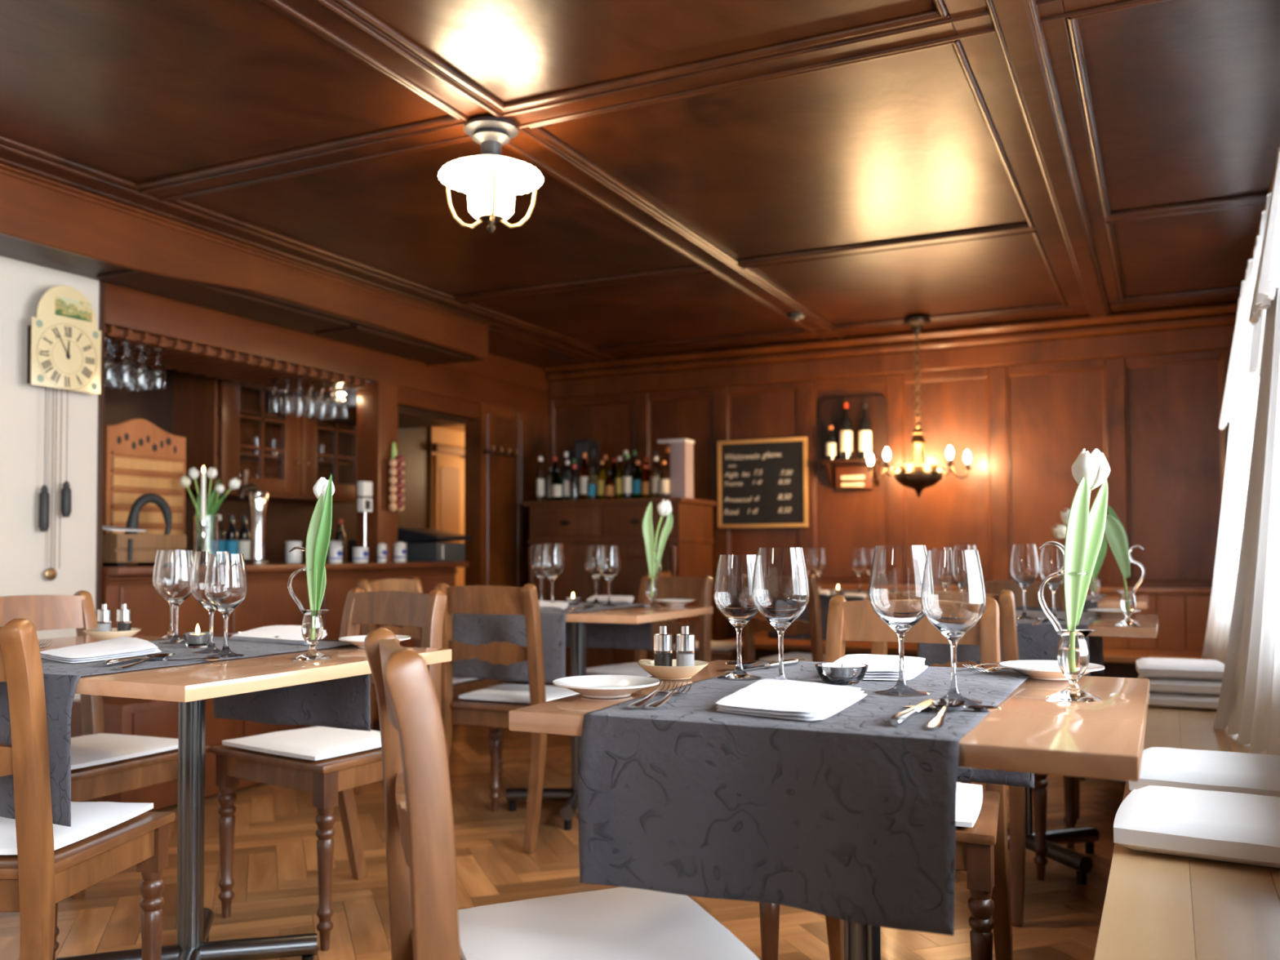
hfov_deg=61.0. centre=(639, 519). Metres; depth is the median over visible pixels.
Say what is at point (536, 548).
wine glass
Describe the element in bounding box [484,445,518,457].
hook rail
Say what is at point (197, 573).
wine glass
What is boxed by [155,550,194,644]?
wine glass
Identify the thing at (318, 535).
tulip
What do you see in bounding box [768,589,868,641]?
table runner
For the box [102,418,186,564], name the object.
wooden rack
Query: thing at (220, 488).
tulip
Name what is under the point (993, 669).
fork
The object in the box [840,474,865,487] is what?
plaque
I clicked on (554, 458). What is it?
bottle
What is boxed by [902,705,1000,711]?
spoon
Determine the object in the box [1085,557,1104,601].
bud vase
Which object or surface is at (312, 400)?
glass
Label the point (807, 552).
wine glass
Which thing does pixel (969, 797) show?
seat cushion
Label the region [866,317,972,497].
chandelier
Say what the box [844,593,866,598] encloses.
napkin
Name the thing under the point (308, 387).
glass
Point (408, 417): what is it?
trim
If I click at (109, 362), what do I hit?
glass
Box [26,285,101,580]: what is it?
wall clock
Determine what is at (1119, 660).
bench
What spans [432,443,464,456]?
trim
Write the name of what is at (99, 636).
dish
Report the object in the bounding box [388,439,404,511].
onion
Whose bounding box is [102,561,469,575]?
countertop
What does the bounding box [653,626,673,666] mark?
pepper mill
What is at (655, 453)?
bottle
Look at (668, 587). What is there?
dining chair
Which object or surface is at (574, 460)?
bottle
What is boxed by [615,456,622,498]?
bottle
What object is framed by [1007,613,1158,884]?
dining table
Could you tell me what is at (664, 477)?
bottle
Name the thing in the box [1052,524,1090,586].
tulip
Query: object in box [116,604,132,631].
pepper mill
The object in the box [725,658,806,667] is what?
spoon
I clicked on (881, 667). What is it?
napkin
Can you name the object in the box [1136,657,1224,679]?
bench cushion
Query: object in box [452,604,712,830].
dining table
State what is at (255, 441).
water glass
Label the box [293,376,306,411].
glass
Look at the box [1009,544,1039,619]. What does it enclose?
wine glass
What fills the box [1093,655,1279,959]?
window bench
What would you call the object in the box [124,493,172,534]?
handle
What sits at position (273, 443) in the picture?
water glass
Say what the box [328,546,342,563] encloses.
stoneware crock
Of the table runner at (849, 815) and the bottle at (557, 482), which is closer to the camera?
the table runner at (849, 815)
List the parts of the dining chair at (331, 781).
leg, seat, leg, post, rail, rail, post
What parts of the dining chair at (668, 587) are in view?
seat, post, rail, rail, post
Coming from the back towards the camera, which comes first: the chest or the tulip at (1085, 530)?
the chest
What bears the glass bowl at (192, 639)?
on the tealight holder at (197, 639)
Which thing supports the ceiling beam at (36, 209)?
attached to the wall at (24, 549)
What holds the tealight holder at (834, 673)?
on the table runner at (849, 815)
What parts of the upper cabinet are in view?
door, door, cornice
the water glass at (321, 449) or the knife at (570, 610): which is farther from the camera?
the water glass at (321, 449)
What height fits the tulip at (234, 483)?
0.374 m
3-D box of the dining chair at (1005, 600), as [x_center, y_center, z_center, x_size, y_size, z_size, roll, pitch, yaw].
[0.892,0.621,3.075,0.468,0.860,0.479,-1,-2,26]
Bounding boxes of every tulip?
[179,475,200,515]
[188,466,199,495]
[205,466,219,515]
[210,477,240,515]
[212,483,224,506]
[305,473,334,610]
[642,498,672,582]
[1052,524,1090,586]
[1060,508,1106,577]
[1063,448,1110,631]
[1104,505,1130,591]
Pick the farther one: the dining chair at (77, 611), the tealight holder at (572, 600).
the tealight holder at (572, 600)
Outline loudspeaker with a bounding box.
[567,439,599,499]
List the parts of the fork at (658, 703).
handle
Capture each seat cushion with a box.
[0,801,153,854]
[71,733,178,769]
[222,726,381,760]
[452,677,479,684]
[457,886,759,959]
[458,684,579,703]
[586,662,651,676]
[673,640,742,651]
[759,652,825,661]
[955,782,982,827]
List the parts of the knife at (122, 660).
handle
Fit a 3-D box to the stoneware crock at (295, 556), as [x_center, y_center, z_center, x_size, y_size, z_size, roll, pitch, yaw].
[-1.762,0.167,5.525,0.083,0.110,0.083,-1,-2,26]
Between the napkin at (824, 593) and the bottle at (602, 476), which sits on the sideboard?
the bottle at (602, 476)
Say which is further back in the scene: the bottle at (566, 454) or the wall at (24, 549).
the bottle at (566, 454)
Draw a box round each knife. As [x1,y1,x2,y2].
[102,653,174,666]
[213,630,248,635]
[568,607,581,612]
[724,657,799,672]
[889,698,933,725]
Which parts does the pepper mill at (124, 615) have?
glass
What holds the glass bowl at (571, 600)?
on the tealight holder at (572, 600)
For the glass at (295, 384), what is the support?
hanging from the glass rack at (180, 356)
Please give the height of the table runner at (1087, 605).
0.203 m
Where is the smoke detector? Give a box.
[787,311,804,320]
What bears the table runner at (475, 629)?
on the dining table at (636, 614)
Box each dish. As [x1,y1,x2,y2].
[83,627,142,640]
[637,659,708,679]
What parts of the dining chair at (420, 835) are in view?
post, rail, rail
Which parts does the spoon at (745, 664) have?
handle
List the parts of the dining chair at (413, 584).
post, rail, rail, post, seat, leg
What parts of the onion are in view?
garlic bulb, garlic bulb, garlic bulb, garlic bulb, garlic bulb, garlic bulb, garlic bulb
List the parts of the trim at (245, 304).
panel, panel, panel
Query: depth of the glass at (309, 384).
5.48 m
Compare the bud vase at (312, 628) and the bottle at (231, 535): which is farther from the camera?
the bottle at (231, 535)
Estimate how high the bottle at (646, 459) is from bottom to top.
0.260 m
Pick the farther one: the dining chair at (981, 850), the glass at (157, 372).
the glass at (157, 372)
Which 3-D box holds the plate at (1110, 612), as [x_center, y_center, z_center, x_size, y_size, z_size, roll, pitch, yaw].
[1.494,0.295,3.427,0.156,0.020,0.156,-1,-2,26]
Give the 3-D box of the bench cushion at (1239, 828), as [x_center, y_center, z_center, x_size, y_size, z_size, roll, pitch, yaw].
[1.054,0.516,1.820,0.460,0.061,0.340,-1,-2,30]
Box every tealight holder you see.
[182,624,209,648]
[565,592,581,604]
[815,662,868,684]
[831,584,844,595]
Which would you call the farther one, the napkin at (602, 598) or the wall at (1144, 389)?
the wall at (1144, 389)
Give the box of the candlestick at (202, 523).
[200,466,206,551]
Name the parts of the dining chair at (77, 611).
rail, leg, post, seat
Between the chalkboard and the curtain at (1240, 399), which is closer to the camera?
the curtain at (1240, 399)
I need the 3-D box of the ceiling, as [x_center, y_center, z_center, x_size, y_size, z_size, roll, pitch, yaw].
[-0.844,-1.195,3.446,5.810,0.180,11.200,-1,-2,26]
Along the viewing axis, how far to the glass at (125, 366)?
4.40 m
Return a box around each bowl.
[146,653,172,661]
[182,631,209,648]
[202,657,221,661]
[565,596,581,604]
[582,604,595,608]
[725,660,756,667]
[831,588,844,595]
[931,698,965,711]
[968,705,1000,711]
[1035,617,1049,622]
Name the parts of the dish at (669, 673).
handle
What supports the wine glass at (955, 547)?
on the table runner at (1040, 642)
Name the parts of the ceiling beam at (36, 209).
panel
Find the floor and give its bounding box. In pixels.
[0,724,1125,959]
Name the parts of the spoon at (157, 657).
handle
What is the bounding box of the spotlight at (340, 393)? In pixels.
[336,389,346,398]
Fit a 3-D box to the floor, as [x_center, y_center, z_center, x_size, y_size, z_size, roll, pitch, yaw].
[-0.836,1.123,3.378,5.810,0.121,11.200,-1,-2,26]
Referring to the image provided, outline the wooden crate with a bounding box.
[102,533,186,566]
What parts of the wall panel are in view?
panel, moulding, panel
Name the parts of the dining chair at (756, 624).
post, rail, post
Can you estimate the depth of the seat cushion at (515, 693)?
3.73 m
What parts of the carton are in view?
lid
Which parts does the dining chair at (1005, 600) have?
post, rail, rail, post, leg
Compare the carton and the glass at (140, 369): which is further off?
the carton
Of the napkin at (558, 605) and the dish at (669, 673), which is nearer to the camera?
the dish at (669, 673)
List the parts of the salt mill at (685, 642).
glass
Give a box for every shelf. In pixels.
[217,404,352,468]
[819,395,888,489]
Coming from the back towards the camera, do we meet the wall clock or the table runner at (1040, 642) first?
the wall clock
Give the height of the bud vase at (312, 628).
0.222 m
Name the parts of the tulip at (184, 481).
stem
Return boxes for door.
[434,454,464,586]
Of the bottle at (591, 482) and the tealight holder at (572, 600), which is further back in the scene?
the bottle at (591, 482)
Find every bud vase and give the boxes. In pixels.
[287,546,332,660]
[642,547,662,608]
[1038,541,1102,702]
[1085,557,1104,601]
[1114,545,1145,626]
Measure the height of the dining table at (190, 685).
0.748 m
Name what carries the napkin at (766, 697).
on the table runner at (849, 815)
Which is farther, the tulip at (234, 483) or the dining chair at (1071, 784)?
the tulip at (234, 483)
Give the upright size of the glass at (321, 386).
0.165 m
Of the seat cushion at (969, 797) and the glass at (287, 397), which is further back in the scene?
the glass at (287, 397)
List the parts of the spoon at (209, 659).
handle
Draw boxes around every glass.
[104,337,115,381]
[104,342,119,385]
[106,347,121,388]
[116,341,133,383]
[120,346,134,387]
[124,351,138,391]
[133,344,148,386]
[137,349,151,390]
[150,347,165,389]
[152,549,186,639]
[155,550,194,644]
[190,551,229,653]
[204,553,248,657]
[217,432,218,448]
[250,437,258,453]
[268,439,279,455]
[269,378,281,413]
[281,377,293,412]
[281,382,293,415]
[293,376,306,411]
[293,379,305,413]
[293,382,304,417]
[304,385,315,418]
[305,382,316,416]
[306,378,318,413]
[315,385,327,417]
[315,387,326,420]
[317,381,328,415]
[317,445,326,460]
[327,386,337,419]
[328,382,340,417]
[338,386,351,418]
[530,544,546,600]
[540,543,564,603]
[585,545,605,604]
[597,545,620,606]
[713,554,761,680]
[751,547,809,679]
[803,548,813,575]
[810,547,827,591]
[850,547,867,594]
[862,548,874,592]
[868,545,929,697]
[920,550,986,706]
[931,547,951,550]
[953,545,976,550]
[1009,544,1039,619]
[1039,546,1066,621]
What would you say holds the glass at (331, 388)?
hanging from the glass rack at (180, 356)
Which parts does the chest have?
drawer, drawer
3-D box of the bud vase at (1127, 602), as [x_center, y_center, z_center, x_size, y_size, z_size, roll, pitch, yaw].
[1.359,0.183,3.028,0.074,0.222,0.074,-2,-2,45]
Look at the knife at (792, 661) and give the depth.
1.90 m
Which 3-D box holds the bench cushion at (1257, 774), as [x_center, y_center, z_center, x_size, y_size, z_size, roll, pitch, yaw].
[1.255,0.528,2.223,0.460,0.061,0.340,-1,-2,28]
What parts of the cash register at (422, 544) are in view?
drawer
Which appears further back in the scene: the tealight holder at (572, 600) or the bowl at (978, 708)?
the tealight holder at (572, 600)
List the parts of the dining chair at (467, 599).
post, rail, rail, seat, leg, post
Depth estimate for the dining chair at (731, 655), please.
5.58 m
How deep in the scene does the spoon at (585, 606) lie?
3.90 m
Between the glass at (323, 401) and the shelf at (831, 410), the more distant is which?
the shelf at (831, 410)
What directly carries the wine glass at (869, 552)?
on the table runner at (824, 600)
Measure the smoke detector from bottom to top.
0.036 m
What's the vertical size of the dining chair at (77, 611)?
0.860 m
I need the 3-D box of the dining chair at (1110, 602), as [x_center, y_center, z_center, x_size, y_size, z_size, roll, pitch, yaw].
[1.823,0.720,4.794,0.770,0.748,0.650,-1,-2,26]
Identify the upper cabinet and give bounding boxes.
[173,368,357,503]
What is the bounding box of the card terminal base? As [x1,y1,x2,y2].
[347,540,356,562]
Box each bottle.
[216,514,225,551]
[225,515,238,554]
[238,515,250,563]
[334,519,346,561]
[536,456,544,501]
[546,467,554,501]
[552,456,559,477]
[552,468,562,500]
[561,452,570,500]
[563,460,571,500]
[569,464,578,500]
[570,458,579,496]
[579,453,589,499]
[587,468,595,499]
[589,449,599,499]
[597,460,606,499]
[603,454,609,478]
[604,471,614,499]
[609,457,616,498]
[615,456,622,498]
[622,450,627,469]
[622,453,631,498]
[630,450,636,498]
[632,460,642,498]
[641,457,650,497]
[641,465,649,497]
[650,451,660,497]
[651,456,660,497]
[658,460,669,497]
[664,447,670,497]
[826,426,835,459]
[840,402,853,459]
[858,403,871,458]
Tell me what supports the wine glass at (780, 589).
on the table runner at (849, 815)
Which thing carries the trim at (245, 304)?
attached to the wall at (24, 549)
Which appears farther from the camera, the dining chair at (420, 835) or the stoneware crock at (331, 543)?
the stoneware crock at (331, 543)
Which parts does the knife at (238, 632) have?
blade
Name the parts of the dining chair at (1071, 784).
rail, leg, post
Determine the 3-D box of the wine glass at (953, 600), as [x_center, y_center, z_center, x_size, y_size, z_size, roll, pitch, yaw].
[0.425,0.145,1.475,0.085,0.206,0.085,0,-2,-2]
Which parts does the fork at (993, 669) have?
handle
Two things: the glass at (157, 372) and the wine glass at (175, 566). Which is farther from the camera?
the glass at (157, 372)
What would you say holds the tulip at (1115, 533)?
in the bud vase at (1127, 602)
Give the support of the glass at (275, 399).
hanging from the glass rack at (180, 356)
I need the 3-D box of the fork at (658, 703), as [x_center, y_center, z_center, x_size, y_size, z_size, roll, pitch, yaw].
[0.040,0.242,1.500,0.024,0.012,0.195,-1,-2,16]
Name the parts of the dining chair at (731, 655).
post, rail, post, seat, leg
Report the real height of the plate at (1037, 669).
0.020 m
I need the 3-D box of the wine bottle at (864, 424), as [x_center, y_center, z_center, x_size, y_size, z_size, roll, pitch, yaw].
[1.290,-0.505,6.227,0.074,0.320,0.074,-1,-2,26]
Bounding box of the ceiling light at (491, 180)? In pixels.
[438,116,543,234]
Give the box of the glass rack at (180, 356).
[104,325,368,393]
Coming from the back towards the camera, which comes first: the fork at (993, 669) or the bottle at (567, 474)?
the bottle at (567, 474)
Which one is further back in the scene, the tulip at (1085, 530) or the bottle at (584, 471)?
the bottle at (584, 471)
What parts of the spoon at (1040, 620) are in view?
handle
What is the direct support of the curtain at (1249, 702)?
hanging from the wall
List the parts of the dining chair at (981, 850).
leg, post, rail, seat, leg, post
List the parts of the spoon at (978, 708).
handle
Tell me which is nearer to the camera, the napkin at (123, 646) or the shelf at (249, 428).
the napkin at (123, 646)
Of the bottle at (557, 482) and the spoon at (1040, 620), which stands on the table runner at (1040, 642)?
the spoon at (1040, 620)
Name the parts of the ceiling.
moulding, panel, moulding, moulding, moulding, moulding, moulding, moulding, moulding, panel, moulding, moulding, moulding, moulding, moulding, moulding, moulding, moulding, panel, panel, moulding, moulding, moulding, moulding, moulding, panel, moulding, moulding, moulding, panel, moulding, moulding, moulding, moulding, moulding, moulding, moulding, moulding, moulding, moulding, panel, moulding, moulding, moulding, panel, moulding, moulding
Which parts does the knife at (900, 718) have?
handle, blade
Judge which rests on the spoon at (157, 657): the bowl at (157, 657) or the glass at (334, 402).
the bowl at (157, 657)
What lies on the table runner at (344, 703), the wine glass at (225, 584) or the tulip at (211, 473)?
the wine glass at (225, 584)
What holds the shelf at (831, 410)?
attached to the wall at (1144, 389)
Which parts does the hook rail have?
rail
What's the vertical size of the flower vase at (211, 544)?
0.220 m
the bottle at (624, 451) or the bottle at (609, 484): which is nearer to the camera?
the bottle at (609, 484)
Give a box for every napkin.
[40,636,161,662]
[229,625,327,644]
[538,600,568,609]
[586,595,634,603]
[715,678,866,720]
[818,590,830,595]
[834,653,927,679]
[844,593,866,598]
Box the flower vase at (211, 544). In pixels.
[193,515,218,553]
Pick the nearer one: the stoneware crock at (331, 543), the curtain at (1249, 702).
the curtain at (1249, 702)
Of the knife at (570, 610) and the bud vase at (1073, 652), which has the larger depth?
the knife at (570, 610)
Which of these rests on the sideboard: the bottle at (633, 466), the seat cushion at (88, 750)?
the bottle at (633, 466)
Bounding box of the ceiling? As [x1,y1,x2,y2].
[0,0,1279,368]
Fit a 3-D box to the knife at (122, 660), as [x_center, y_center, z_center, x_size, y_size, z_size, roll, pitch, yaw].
[-0.947,0.264,2.067,0.018,0.012,0.215,0,-2,10]
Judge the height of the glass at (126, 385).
0.165 m
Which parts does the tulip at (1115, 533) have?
stem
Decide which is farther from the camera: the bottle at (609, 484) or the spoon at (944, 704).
the bottle at (609, 484)
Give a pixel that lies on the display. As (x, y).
(364, 488)
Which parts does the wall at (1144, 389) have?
moulding, rail, moulding, panel, moulding, moulding, moulding, rail, panel, moulding, panel, moulding, panel, rail, moulding, panel, moulding, moulding, rail, rail, moulding, panel, moulding, cornice, cornice, moulding, rail, moulding, panel, moulding, moulding, moulding, rail, panel, rail, moulding, moulding, rail, panel, rail, moulding, panel, moulding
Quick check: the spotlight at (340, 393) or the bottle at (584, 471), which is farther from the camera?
the bottle at (584, 471)
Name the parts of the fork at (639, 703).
handle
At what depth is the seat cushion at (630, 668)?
4.47 m
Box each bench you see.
[720,584,1212,678]
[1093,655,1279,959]
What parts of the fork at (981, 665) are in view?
handle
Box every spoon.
[115,653,172,669]
[163,657,221,661]
[579,604,595,610]
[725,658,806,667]
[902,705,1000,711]
[925,698,965,728]
[1031,617,1049,625]
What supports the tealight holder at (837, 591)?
on the table runner at (824, 600)
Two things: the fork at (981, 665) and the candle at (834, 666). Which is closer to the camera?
the candle at (834, 666)
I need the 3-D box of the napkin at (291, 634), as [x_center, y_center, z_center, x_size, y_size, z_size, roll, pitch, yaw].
[-0.856,0.275,2.613,0.450,0.022,0.208,-1,-2,36]
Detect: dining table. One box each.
[37,635,451,959]
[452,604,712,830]
[508,659,1150,959]
[862,595,869,599]
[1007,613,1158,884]
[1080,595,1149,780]
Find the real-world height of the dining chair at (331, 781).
0.860 m
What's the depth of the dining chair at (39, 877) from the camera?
1.76 m
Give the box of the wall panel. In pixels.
[464,402,549,684]
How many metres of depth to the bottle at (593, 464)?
6.71 m
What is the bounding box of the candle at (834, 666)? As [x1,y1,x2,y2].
[834,666,853,667]
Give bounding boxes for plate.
[338,635,410,648]
[552,675,659,697]
[654,599,695,605]
[999,660,1104,679]
[1087,608,1141,617]
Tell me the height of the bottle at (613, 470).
0.262 m
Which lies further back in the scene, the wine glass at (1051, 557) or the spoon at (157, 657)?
the wine glass at (1051, 557)
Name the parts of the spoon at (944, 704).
handle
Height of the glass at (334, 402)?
0.165 m
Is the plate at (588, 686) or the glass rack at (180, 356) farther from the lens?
the glass rack at (180, 356)
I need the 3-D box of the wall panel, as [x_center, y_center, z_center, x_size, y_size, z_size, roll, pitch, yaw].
[-0.817,0.238,6.902,0.136,1.860,0.830,-1,-2,26]
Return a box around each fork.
[39,642,52,648]
[274,635,343,641]
[626,681,675,707]
[644,681,692,708]
[962,661,1004,668]
[974,666,1004,672]
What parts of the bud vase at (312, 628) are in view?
handle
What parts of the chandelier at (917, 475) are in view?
bulb, arm, bulb, arm, lamp shade, arm, bulb, arm, bulb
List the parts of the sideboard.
handle, drawer, door, door panel, moulding, handle, drawer, door, door panel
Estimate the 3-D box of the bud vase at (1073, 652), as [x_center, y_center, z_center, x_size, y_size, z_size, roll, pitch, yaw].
[0.610,0.141,1.531,0.074,0.222,0.074,-2,-2,39]
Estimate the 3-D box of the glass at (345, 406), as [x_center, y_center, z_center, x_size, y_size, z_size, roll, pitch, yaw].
[-1.520,-0.605,5.593,0.060,0.165,0.060,1,-2,-43]
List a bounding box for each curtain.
[1201,193,1271,663]
[1213,146,1279,755]
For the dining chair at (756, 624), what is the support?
on the floor
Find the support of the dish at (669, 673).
on the dining table at (1030, 732)
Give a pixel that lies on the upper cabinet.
(204, 406)
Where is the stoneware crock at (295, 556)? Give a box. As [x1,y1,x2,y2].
[284,541,302,563]
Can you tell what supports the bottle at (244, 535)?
on the countertop
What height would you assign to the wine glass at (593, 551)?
0.232 m
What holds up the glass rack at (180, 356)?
attached to the wall at (24, 549)
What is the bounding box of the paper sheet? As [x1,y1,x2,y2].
[102,525,146,531]
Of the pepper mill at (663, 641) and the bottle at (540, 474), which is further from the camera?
the bottle at (540, 474)
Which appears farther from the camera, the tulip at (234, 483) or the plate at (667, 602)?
the tulip at (234, 483)
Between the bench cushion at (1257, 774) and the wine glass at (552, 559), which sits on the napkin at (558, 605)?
the wine glass at (552, 559)
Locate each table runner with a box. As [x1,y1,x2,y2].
[0,636,370,826]
[452,602,652,683]
[577,660,1034,935]
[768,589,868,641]
[917,610,1104,675]
[1015,594,1106,612]
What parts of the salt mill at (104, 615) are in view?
glass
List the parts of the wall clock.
chain, pendulum rod, chain, chain, chain, chain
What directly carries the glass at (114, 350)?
hanging from the glass rack at (180, 356)
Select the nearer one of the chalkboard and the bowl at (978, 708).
the bowl at (978, 708)
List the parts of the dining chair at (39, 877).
rail, rail, post, seat, leg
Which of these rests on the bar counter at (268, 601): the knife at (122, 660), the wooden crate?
the wooden crate
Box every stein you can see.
[377,542,386,562]
[393,542,406,562]
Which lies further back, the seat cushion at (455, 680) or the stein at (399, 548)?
the stein at (399, 548)
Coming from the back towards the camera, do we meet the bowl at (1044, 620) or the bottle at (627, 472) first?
the bottle at (627, 472)
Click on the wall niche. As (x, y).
(285, 521)
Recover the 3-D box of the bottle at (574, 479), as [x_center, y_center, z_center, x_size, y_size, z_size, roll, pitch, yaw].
[-0.400,-0.222,6.617,0.054,0.220,0.054,-1,-2,26]
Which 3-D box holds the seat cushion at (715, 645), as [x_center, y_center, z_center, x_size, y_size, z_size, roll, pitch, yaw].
[0.350,0.663,5.732,0.340,0.028,0.386,-1,-2,16]
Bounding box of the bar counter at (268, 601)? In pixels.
[102,561,469,731]
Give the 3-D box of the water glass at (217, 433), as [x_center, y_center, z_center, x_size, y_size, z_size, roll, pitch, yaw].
[-2.270,-0.415,5.875,0.060,0.100,0.058,-1,-2,26]
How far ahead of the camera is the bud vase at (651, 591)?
4.05 m
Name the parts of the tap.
tap handle, spout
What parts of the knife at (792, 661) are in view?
blade, handle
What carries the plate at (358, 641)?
on the dining table at (190, 685)
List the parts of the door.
panel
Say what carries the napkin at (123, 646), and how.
on the table runner at (344, 703)
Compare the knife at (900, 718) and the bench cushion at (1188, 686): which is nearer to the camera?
the knife at (900, 718)
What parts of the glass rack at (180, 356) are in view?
rail, rail, rail, rail, rail, rail, rail, rail, rail, rail, rail, rail, rail, rail, rail, rail, rail, rail, rail, rail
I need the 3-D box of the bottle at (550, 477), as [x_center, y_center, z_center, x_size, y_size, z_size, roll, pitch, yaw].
[-0.553,-0.214,6.714,0.054,0.210,0.054,-1,-2,26]
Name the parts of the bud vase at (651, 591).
handle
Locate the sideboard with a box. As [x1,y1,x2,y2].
[523,497,716,686]
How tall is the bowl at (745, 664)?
0.011 m
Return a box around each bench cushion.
[1113,785,1279,868]
[1128,746,1279,796]
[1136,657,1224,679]
[1137,674,1222,694]
[1148,691,1219,710]
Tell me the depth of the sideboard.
6.44 m
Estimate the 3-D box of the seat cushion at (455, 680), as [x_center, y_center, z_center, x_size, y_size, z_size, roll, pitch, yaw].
[-0.798,0.627,4.375,0.340,0.028,0.386,-1,-2,24]
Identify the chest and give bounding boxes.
[71,696,317,811]
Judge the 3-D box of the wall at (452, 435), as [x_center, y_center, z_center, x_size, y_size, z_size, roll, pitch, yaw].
[-0.694,0.262,8.409,1.100,1.900,1.870,-1,-2,26]
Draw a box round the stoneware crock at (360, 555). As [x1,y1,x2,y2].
[351,547,368,563]
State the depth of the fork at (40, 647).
2.33 m
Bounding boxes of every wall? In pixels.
[0,255,105,700]
[429,424,464,528]
[542,301,1239,649]
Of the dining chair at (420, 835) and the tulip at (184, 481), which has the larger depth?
the tulip at (184, 481)
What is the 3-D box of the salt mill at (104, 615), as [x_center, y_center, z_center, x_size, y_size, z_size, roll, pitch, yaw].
[-1.273,0.240,2.583,0.033,0.078,0.033,-1,-2,26]
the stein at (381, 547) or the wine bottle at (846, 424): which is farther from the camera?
the wine bottle at (846, 424)
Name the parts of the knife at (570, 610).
handle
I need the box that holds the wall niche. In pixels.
[103,325,429,563]
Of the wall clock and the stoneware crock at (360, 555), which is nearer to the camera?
the wall clock
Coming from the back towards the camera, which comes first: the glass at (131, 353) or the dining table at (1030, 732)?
the glass at (131, 353)
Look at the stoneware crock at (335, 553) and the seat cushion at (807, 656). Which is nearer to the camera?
the seat cushion at (807, 656)
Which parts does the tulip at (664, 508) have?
stem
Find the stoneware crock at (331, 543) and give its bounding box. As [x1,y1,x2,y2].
[328,541,340,562]
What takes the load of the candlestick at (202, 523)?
on the bar counter at (268, 601)
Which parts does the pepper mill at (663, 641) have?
glass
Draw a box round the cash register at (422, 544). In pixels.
[397,528,472,561]
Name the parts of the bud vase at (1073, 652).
handle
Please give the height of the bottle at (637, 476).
0.230 m
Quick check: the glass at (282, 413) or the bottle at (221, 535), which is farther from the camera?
the bottle at (221, 535)
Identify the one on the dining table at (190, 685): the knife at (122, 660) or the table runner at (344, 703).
the table runner at (344, 703)
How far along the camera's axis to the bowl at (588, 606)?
3.91 m
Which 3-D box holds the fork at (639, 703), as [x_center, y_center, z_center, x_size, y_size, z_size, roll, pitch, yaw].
[0.017,0.242,1.506,0.024,0.012,0.195,-1,-2,16]
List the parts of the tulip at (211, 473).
stem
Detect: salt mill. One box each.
[97,604,112,631]
[675,626,695,666]
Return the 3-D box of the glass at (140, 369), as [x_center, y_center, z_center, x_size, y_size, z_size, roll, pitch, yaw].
[-2.060,-0.636,4.483,0.060,0.165,0.060,1,-2,-43]
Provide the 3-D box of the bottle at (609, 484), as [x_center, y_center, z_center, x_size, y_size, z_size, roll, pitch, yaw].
[-0.183,-0.201,6.512,0.062,0.170,0.062,-1,-2,26]
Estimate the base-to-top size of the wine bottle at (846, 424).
0.330 m
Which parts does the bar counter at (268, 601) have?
panel, panel, moulding, moulding, panel, panel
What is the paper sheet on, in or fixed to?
on the wooden crate
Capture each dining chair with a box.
[0,590,210,959]
[0,617,175,959]
[210,587,446,951]
[352,576,505,795]
[364,627,462,959]
[434,582,546,853]
[569,574,712,676]
[646,570,742,661]
[742,574,824,662]
[759,595,1013,959]
[871,589,1048,926]
[960,580,1079,848]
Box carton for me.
[657,438,694,498]
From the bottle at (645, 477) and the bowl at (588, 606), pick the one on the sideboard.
the bottle at (645, 477)
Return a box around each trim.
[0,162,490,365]
[0,235,475,364]
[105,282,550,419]
[276,404,468,429]
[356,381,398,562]
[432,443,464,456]
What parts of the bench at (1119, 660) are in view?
seat, rail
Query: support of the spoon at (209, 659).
on the dining table at (190, 685)
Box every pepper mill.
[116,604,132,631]
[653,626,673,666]
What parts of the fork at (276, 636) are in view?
handle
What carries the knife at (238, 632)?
on the table runner at (344, 703)
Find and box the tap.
[237,469,268,564]
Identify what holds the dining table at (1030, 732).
on the floor
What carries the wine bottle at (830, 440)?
on the shelf at (831, 410)
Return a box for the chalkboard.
[717,436,808,528]
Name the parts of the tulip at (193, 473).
stem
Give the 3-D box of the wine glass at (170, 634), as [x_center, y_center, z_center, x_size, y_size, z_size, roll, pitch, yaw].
[-1.129,0.180,2.619,0.084,0.214,0.084,0,-2,-9]
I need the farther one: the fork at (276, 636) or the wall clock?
the wall clock
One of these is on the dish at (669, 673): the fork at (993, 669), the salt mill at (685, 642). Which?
the salt mill at (685, 642)
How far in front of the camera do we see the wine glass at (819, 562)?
5.13 m
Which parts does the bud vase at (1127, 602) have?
handle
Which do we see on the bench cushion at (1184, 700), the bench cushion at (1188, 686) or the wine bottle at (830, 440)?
the bench cushion at (1188, 686)
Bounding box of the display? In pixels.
[357,480,372,562]
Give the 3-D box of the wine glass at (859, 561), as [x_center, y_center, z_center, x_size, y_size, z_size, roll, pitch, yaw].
[1.037,0.245,5.141,0.080,0.219,0.080,-1,-2,26]

